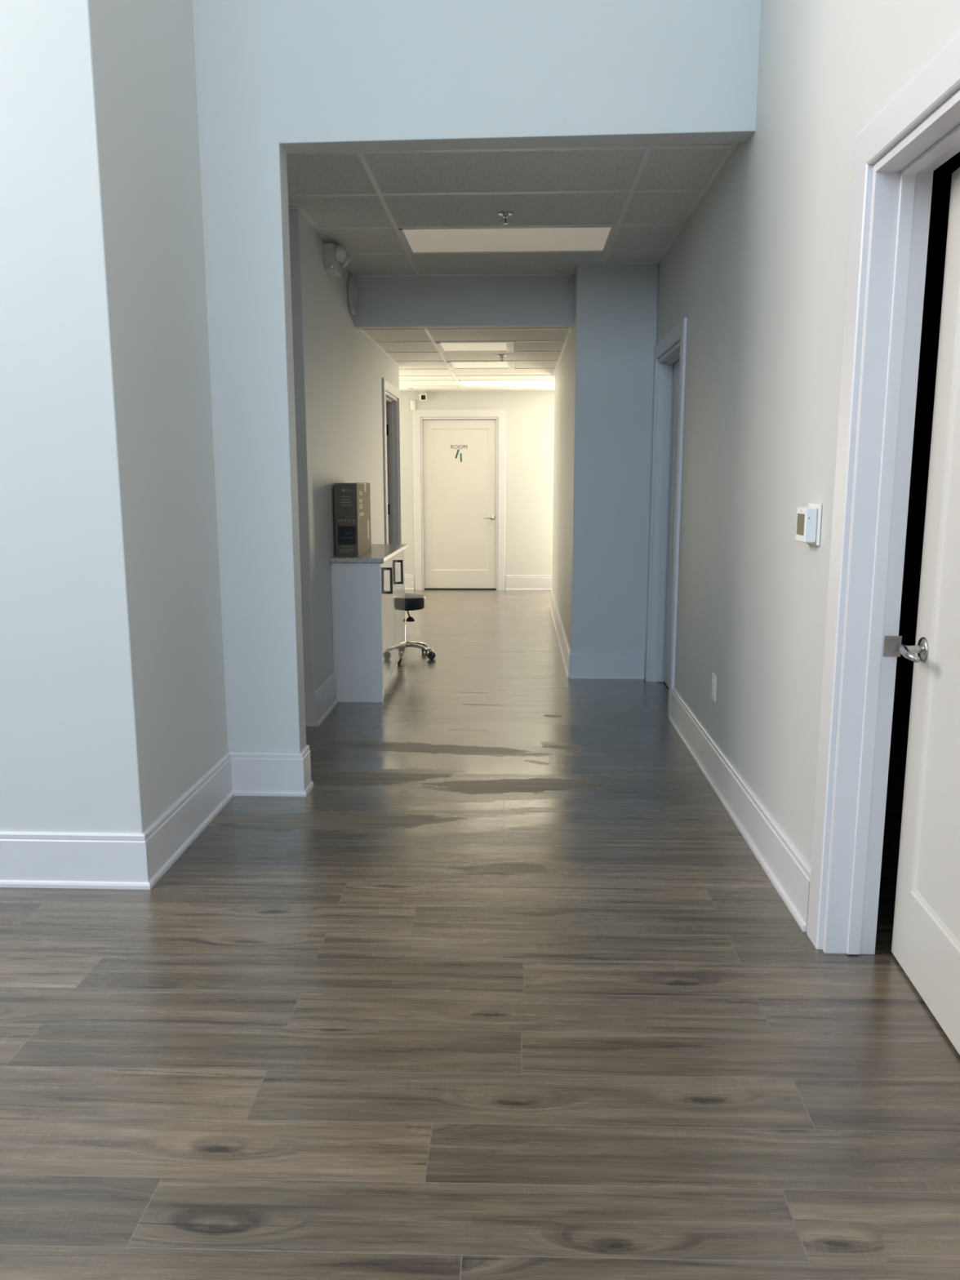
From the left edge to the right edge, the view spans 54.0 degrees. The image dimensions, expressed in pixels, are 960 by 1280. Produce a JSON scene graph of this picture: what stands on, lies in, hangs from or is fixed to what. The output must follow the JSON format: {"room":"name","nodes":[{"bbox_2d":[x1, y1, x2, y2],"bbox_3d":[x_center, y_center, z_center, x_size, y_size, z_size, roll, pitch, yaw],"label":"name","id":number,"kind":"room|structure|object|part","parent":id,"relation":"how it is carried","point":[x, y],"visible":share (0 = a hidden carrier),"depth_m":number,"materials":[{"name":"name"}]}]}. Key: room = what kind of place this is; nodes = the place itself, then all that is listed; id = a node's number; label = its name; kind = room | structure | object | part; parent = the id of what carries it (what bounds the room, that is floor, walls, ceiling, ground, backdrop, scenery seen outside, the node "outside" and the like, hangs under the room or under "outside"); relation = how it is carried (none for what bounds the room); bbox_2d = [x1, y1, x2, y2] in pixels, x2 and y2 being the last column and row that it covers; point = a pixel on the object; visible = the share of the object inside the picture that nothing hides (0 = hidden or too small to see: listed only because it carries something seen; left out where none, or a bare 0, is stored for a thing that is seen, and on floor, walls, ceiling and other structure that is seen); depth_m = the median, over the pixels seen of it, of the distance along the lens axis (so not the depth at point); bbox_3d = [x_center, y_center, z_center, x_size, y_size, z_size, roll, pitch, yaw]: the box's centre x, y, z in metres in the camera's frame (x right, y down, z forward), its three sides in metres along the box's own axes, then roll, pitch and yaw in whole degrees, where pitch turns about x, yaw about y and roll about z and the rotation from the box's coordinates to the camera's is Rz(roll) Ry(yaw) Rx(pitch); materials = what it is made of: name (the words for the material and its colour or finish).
{"room":"office corridor","nodes":[
{"label":"office corridor","id":0,"kind":"room"},
{"bbox_2d":[0,0,228,833],"bbox_3d":[-2.741,-2.170,3.302,3.244,5.900,1.083,0,10,2],"label":"wall","id":1,"kind":"structure","parent":0,"point":[113,701],"depth_m":3.07,"materials":[{"name":"paint"}]},
{"bbox_2d":[0,744,313,889],"bbox_3d":[-2.447,0.725,3.314,3.754,0.189,0.976,-3,10,-14],"label":"baseboard","id":2,"kind":"structure","parent":1,"relation":"attached to","point":[32,860],"depth_m":3.20,"materials":[{"name":"paint"}]},
{"bbox_2d":[288,210,399,692],"bbox_3d":[-0.907,-1.296,7.075,0.120,2.900,4.107,0,10,2],"label":"wall","id":3,"kind":"structure","parent":0,"point":[339,372],"depth_m":5.51,"materials":[{"name":"paint"}]},
{"bbox_2d":[322,243,350,276],"bbox_3d":[-0.839,-2.246,5.568,0.128,0.141,0.280,0,10,2],"label":"emergency light","id":4,"kind":"object","parent":3,"relation":"attached to","point":[336,257],"visible":1,"depth_m":5.47,"materials":[{"name":"grey plastic"}]},
{"bbox_2d":[346,274,357,315],"bbox_3d":[-0.850,-2.319,6.323,0.040,0.254,0.254,0,10,2],"label":"wall speaker","id":5,"kind":"object","parent":3,"relation":"attached to","point":[352,290],"visible":1,"depth_m":6.25,"materials":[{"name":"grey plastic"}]},
{"bbox_2d":[382,377,402,543],"bbox_3d":[-0.852,-1.189,8.537,0.156,2.195,1.080,0,10,2],"label":"door frame","id":6,"kind":"structure","parent":3,"relation":"attached to","point":[391,405],"depth_m":8.86,"materials":[{"name":"paint"}]},
{"bbox_2d":[354,275,574,328],"bbox_3d":[-0.110,-2.413,6.480,1.509,0.499,0.100,0,10,2],"label":"beam","id":7,"kind":"structure","parent":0,"point":[464,301],"depth_m":6.45,"materials":[{"name":"paint"}]},
{"bbox_2d":[358,327,572,391],"bbox_3d":[-0.040,-2.638,8.933,6.000,0.101,4.813,0,10,2],"label":"ceiling","id":8,"kind":"structure","parent":0,"point":[535,353],"depth_m":8.12,"materials":[{"name":"tile"}]},
{"bbox_2d":[435,342,511,352],"bbox_3d":[-0.043,-2.402,7.580,0.584,0.090,0.584,0,10,2],"label":"ceiling light","id":9,"kind":"object","parent":8,"relation":"attached to","point":[447,347],"visible":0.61,"depth_m":7.62,"materials":[{"name":"white paint"}]},
{"bbox_2d":[440,342,506,351],"bbox_3d":[-0.043,-2.366,7.586,0.514,0.006,0.514,0,10,2],"label":"diffuser","id":10,"kind":"object","parent":9,"relation":"attached to","point":[444,346],"depth_m":7.57,"materials":[{"name":"white plastic"}]},
{"bbox_2d":[447,361,511,368],"bbox_3d":[0.004,-2.607,8.781,0.584,0.090,0.584,0,10,2],"label":"ceiling light","id":11,"kind":"object","parent":8,"relation":"attached to","point":[453,365],"visible":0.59,"depth_m":8.82,"materials":[{"name":"white paint"}]},
{"bbox_2d":[497,354,506,361],"bbox_3d":[0.189,-2.425,8.106,0.080,0.054,0.080,0,10,2],"label":"sprinkler","id":12,"kind":"object","parent":8,"relation":"attached to","point":[501,356],"visible":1,"depth_m":8.09,"materials":[{"name":"silver metal"}]},
{"bbox_2d":[458,380,554,386],"bbox_3d":[0.375,-2.889,10.424,1.194,0.090,0.608,0,10,2],"label":"ceiling light","id":13,"kind":"object","parent":8,"relation":"attached to","point":[464,383],"visible":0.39,"depth_m":10.48,"materials":[{"name":"white paint"}]},
{"bbox_2d":[191,0,761,752],"bbox_3d":[-0.021,-2.236,3.668,2.201,5.900,0.126,0,10,2],"label":"wall","id":14,"kind":"structure","parent":0,"point":[275,79],"depth_m":3.65,"materials":[{"name":"paint"}]},
{"bbox_2d":[400,390,554,590],"bbox_3d":[0.058,-2.061,11.532,6.000,2.900,0.120,0,10,2],"label":"wall","id":15,"kind":"structure","parent":0,"point":[530,415],"depth_m":11.46,"materials":[{"name":"paint"}]},
{"bbox_2d":[404,574,414,590],"bbox_3d":[-1.880,-0.723,11.764,2.124,0.189,0.026,0,10,2],"label":"baseboard","id":16,"kind":"structure","parent":15,"relation":"attached to","point":[409,580],"depth_m":11.72,"materials":[{"name":"paint"}]},
{"bbox_2d":[410,400,415,410],"bbox_3d":[-0.808,-2.828,11.348,0.062,0.115,0.050,0,10,2],"label":"detector","id":17,"kind":"object","parent":15,"relation":"attached to","point":[412,402],"visible":1,"depth_m":11.33,"materials":[{"name":"white plastic"}]},
{"bbox_2d":[419,391,426,400],"bbox_3d":[-0.680,-2.929,11.288,0.090,0.123,0.124,0,10,2],"label":"security camera","id":18,"kind":"object","parent":15,"relation":"attached to","point":[423,396],"visible":1,"depth_m":11.24,"materials":[{"name":"white plastic"}]},
{"bbox_2d":[412,408,506,590],"bbox_3d":[-0.248,-1.711,11.594,1.127,2.191,0.136,0,10,2],"label":"door frame","id":19,"kind":"structure","parent":15,"relation":"attached to","point":[452,414],"depth_m":11.49,"materials":[{"name":"paint"}]},
{"bbox_2d":[422,419,496,588],"bbox_3d":[-0.249,-1.657,11.575,0.895,2.055,0.104,0,10,2],"label":"door","id":20,"kind":"structure","parent":15,"relation":"in","point":[460,455],"depth_m":11.59,"materials":[{"name":"paint"}]},
{"bbox_2d":[505,574,552,590],"bbox_3d":[1.687,-0.704,11.626,2.737,0.189,0.026,0,10,2],"label":"baseboard","id":21,"kind":"structure","parent":15,"relation":"attached to","point":[513,582],"depth_m":11.66,"materials":[{"name":"paint"}]},
{"bbox_2d":[0,589,959,1279],"bbox_3d":[-0.773,0.802,3.411,7.400,0.001,18.133,0,10,2],"label":"floor","id":22,"kind":"structure","parent":0,"point":[511,991],"depth_m":2.34,"materials":[{"name":"grey laminate"}]},
{"bbox_2d":[330,550,405,702],"bbox_3d":[-0.711,-0.142,6.357,0.339,0.866,1.205,0,10,2],"label":"base cabinet","id":23,"kind":"object","parent":22,"relation":"on","point":[368,598],"visible":0.86,"depth_m":5.79,"materials":[{"name":"white laminate"}]},
{"bbox_3d":[-0.753,-0.042,5.774,0.302,0.866,0.018,0,10,2],"label":"panel","id":24,"kind":"part","parent":23,"relation":"part of","materials":[{"name":"white laminate"}]},
{"bbox_2d":[329,543,407,562],"bbox_3d":[-0.718,-0.584,6.283,0.327,0.028,1.253,0,10,2],"label":"countertop","id":25,"kind":"structure","parent":23,"relation":"on","point":[380,553],"depth_m":5.92,"materials":[{"name":"grey stone"}]},
{"bbox_2d":[333,482,371,556],"bbox_3d":[-0.805,-0.777,5.998,0.141,0.446,0.527,0,10,2],"label":"cardboard box","id":26,"kind":"object","parent":25,"relation":"on","point":[352,500],"visible":1,"depth_m":5.76,"materials":[{"name":"black cardboard"}]},
{"bbox_2d":[359,491,364,516],"bbox_3d":[-0.740,-0.852,5.877,0.001,0.155,0.170,0,10,2],"label":"print","id":27,"kind":"object","parent":26,"relation":"attached to","point":[361,493],"depth_m":5.88,"materials":[{"name":"beige paper"}]},
{"bbox_3d":[-0.598,-0.140,6.066,0.019,0.751,0.598,0,10,2],"label":"door","id":28,"kind":"part","parent":23,"relation":"part of","materials":[{"name":"white laminate"}]},
{"bbox_3d":[-0.573,-0.377,5.979,0.036,0.167,0.016,0,10,2],"label":"pull handle","id":29,"kind":"part","parent":23,"relation":"part of","materials":[{"name":"brown metal"}]},
{"bbox_3d":[-0.575,-0.240,6.650,0.019,0.751,0.582,0,10,2],"label":"door","id":30,"kind":"part","parent":23,"relation":"part of","materials":[{"name":"white laminate"}]},
{"bbox_3d":[-0.551,-0.471,6.531,0.036,0.167,0.016,0,10,2],"label":"pull handle","id":31,"kind":"part","parent":23,"relation":"part of","materials":[{"name":"brown metal"}]},
{"bbox_2d":[397,593,435,663],"bbox_3d":[-0.607,-0.103,7.263,0.535,0.483,0.515,0,10,2],"label":"stool","id":32,"kind":"object","parent":22,"relation":"on","point":[413,602],"visible":0.41,"depth_m":7.20,"materials":[{"name":"black plastic"}]},
{"bbox_3d":[-0.539,-0.190,7.220,0.068,0.090,0.095,-4,11,-24],"label":"height lever","id":33,"kind":"part","parent":32,"relation":"part of","materials":[{"name":"black plastic"}]},
{"bbox_3d":[-0.603,-0.296,7.253,0.370,0.099,0.370,0,10,2],"label":"seat","id":34,"kind":"part","parent":32,"relation":"part of","materials":[{"name":"black leather"}]},
{"bbox_3d":[-0.513,0.032,7.417,0.042,0.058,0.238,8,13,40],"label":"arm","id":35,"kind":"part","parent":32,"relation":"part of","materials":[{"name":"silver metal"}]},
{"bbox_3d":[-0.474,0.058,7.261,0.238,0.058,0.042,4,10,22],"label":"arm","id":36,"kind":"part","parent":32,"relation":"part of","materials":[{"name":"silver metal"}]},
{"bbox_2d":[286,142,738,277],"bbox_3d":[-1.038,-2.308,5.122,4.304,0.101,2.683,0,10,2],"label":"ceiling","id":37,"kind":"structure","parent":0,"point":[357,202],"depth_m":4.63,"materials":[{"name":"tile"}]},
{"bbox_2d":[497,211,513,224],"bbox_3d":[0.134,-2.204,4.922,0.080,0.054,0.080,0,10,2],"label":"sprinkler","id":38,"kind":"object","parent":37,"relation":"attached to","point":[505,215],"visible":1,"depth_m":4.91,"materials":[{"name":"silver metal"}]},
{"bbox_2d":[398,226,615,253],"bbox_3d":[0.157,-2.362,5.459,1.194,0.090,0.584,0,10,2],"label":"ceiling light","id":39,"kind":"object","parent":37,"relation":"attached to","point":[586,238],"visible":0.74,"depth_m":5.46,"materials":[{"name":"white paint"}]},
{"bbox_2d":[551,264,658,678],"bbox_3d":[0.964,-1.473,8.097,0.524,2.900,3.665,0,10,2],"label":"wall","id":40,"kind":"structure","parent":0,"point":[603,378],"depth_m":6.31,"materials":[{"name":"paint"}]},
{"bbox_2d":[549,589,644,679],"bbox_3d":[0.942,-0.135,8.313,0.529,0.189,3.691,0,10,2],"label":"baseboard","id":41,"kind":"structure","parent":40,"relation":"attached to","point":[577,664],"depth_m":6.51,"materials":[{"name":"paint"}]},
{"bbox_2d":[656,0,959,942],"bbox_3d":[1.098,-2.096,2.846,0.140,5.900,17.400,0,10,2],"label":"wall","id":42,"kind":"structure","parent":0,"point":[757,272],"depth_m":3.30,"materials":[{"name":"paint"}]},
{"bbox_2d":[644,317,687,717],"bbox_3d":[1.196,-0.731,5.785,0.160,2.217,1.119,0,10,2],"label":"door frame","id":43,"kind":"structure","parent":42,"relation":"attached to","point":[663,372],"depth_m":6.15,"materials":[{"name":"paint"}]},
{"bbox_2d":[663,359,679,687],"bbox_3d":[1.252,-0.676,5.792,0.044,2.085,0.881,0,10,2],"label":"door","id":44,"kind":"structure","parent":42,"relation":"in","point":[676,366],"depth_m":6.12,"materials":[{"name":"paint"}]},
{"bbox_2d":[711,672,716,702],"bbox_3d":[1.067,0.216,4.295,0.008,0.120,0.076,0,10,2],"label":"wall outlet","id":45,"kind":"object","parent":42,"relation":"attached to","point":[713,676],"visible":1,"depth_m":4.28,"materials":[{"name":"white plastic"}]},
{"bbox_2d":[668,687,810,931],"bbox_3d":[1.050,0.581,4.130,0.026,0.189,2.578,0,10,2],"label":"baseboard","id":46,"kind":"structure","parent":42,"relation":"attached to","point":[789,873],"depth_m":3.56,"materials":[{"name":"paint"}]},
{"bbox_2d":[795,502,822,546],"bbox_3d":[0.996,-0.352,2.860,0.045,0.126,0.120,0,10,2],"label":"thermostat","id":47,"kind":"object","parent":42,"relation":"attached to","point":[808,527],"visible":1,"depth_m":2.82,"materials":[{"name":"white plastic"}]},
{"bbox_3d":[1.014,-0.352,2.859,0.008,0.126,0.120,0,10,2],"label":"plate","id":48,"kind":"part","parent":47,"relation":"part of","materials":[{"name":"white plastic"}]},
{"bbox_2d":[806,29,959,954],"bbox_3d":[1.054,-0.123,2.101,0.168,2.262,1.176,0,10,2],"label":"door frame","id":49,"kind":"structure","parent":42,"relation":"attached to","point":[900,193],"depth_m":2.53,"materials":[{"name":"paint"}]},
{"bbox_3d":[1.133,0.017,2.585,0.046,0.058,0.002,0,10,2],"label":"plate","id":50,"kind":"part","parent":49,"relation":"part of","materials":[{"name":"silver metal"}]},
{"bbox_2d":[891,167,959,1054],"bbox_3d":[1.133,-0.061,2.113,0.116,2.115,0.911,1,10,6],"label":"door","id":51,"kind":"structure","parent":42,"relation":"in","point":[926,944],"depth_m":2.42,"materials":[{"name":"paint"}]},
{"bbox_3d":[1.123,0.035,2.475,0.026,0.028,0.126,1,10,6],"label":"lever","id":52,"kind":"part","parent":51,"relation":"part of","materials":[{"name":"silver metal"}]},
{"bbox_2d":[895,239,946,688],"bbox_3d":[2.045,-0.774,4.304,1.655,2.800,7.100,0,10,2],"label":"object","id":53,"kind":"structure","parent":0,"point":[935,259],"depth_m":6.07,"materials":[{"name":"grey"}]},
{"bbox_3d":[-2.121,-0.966,5.156,2.152,2.900,0.120,0,10,2],"label":"wall","id":54,"kind":"structure","parent":0,"visible":0},
{"bbox_2d":[304,672,338,726],"bbox_3d":[-2.038,0.336,5.584,2.298,0.189,0.582,0,10,2],"label":"baseboard","id":55,"kind":"structure","parent":54,"relation":"attached to","point":[319,704],"depth_m":5.37,"materials":[{"name":"paint"}]}
]}

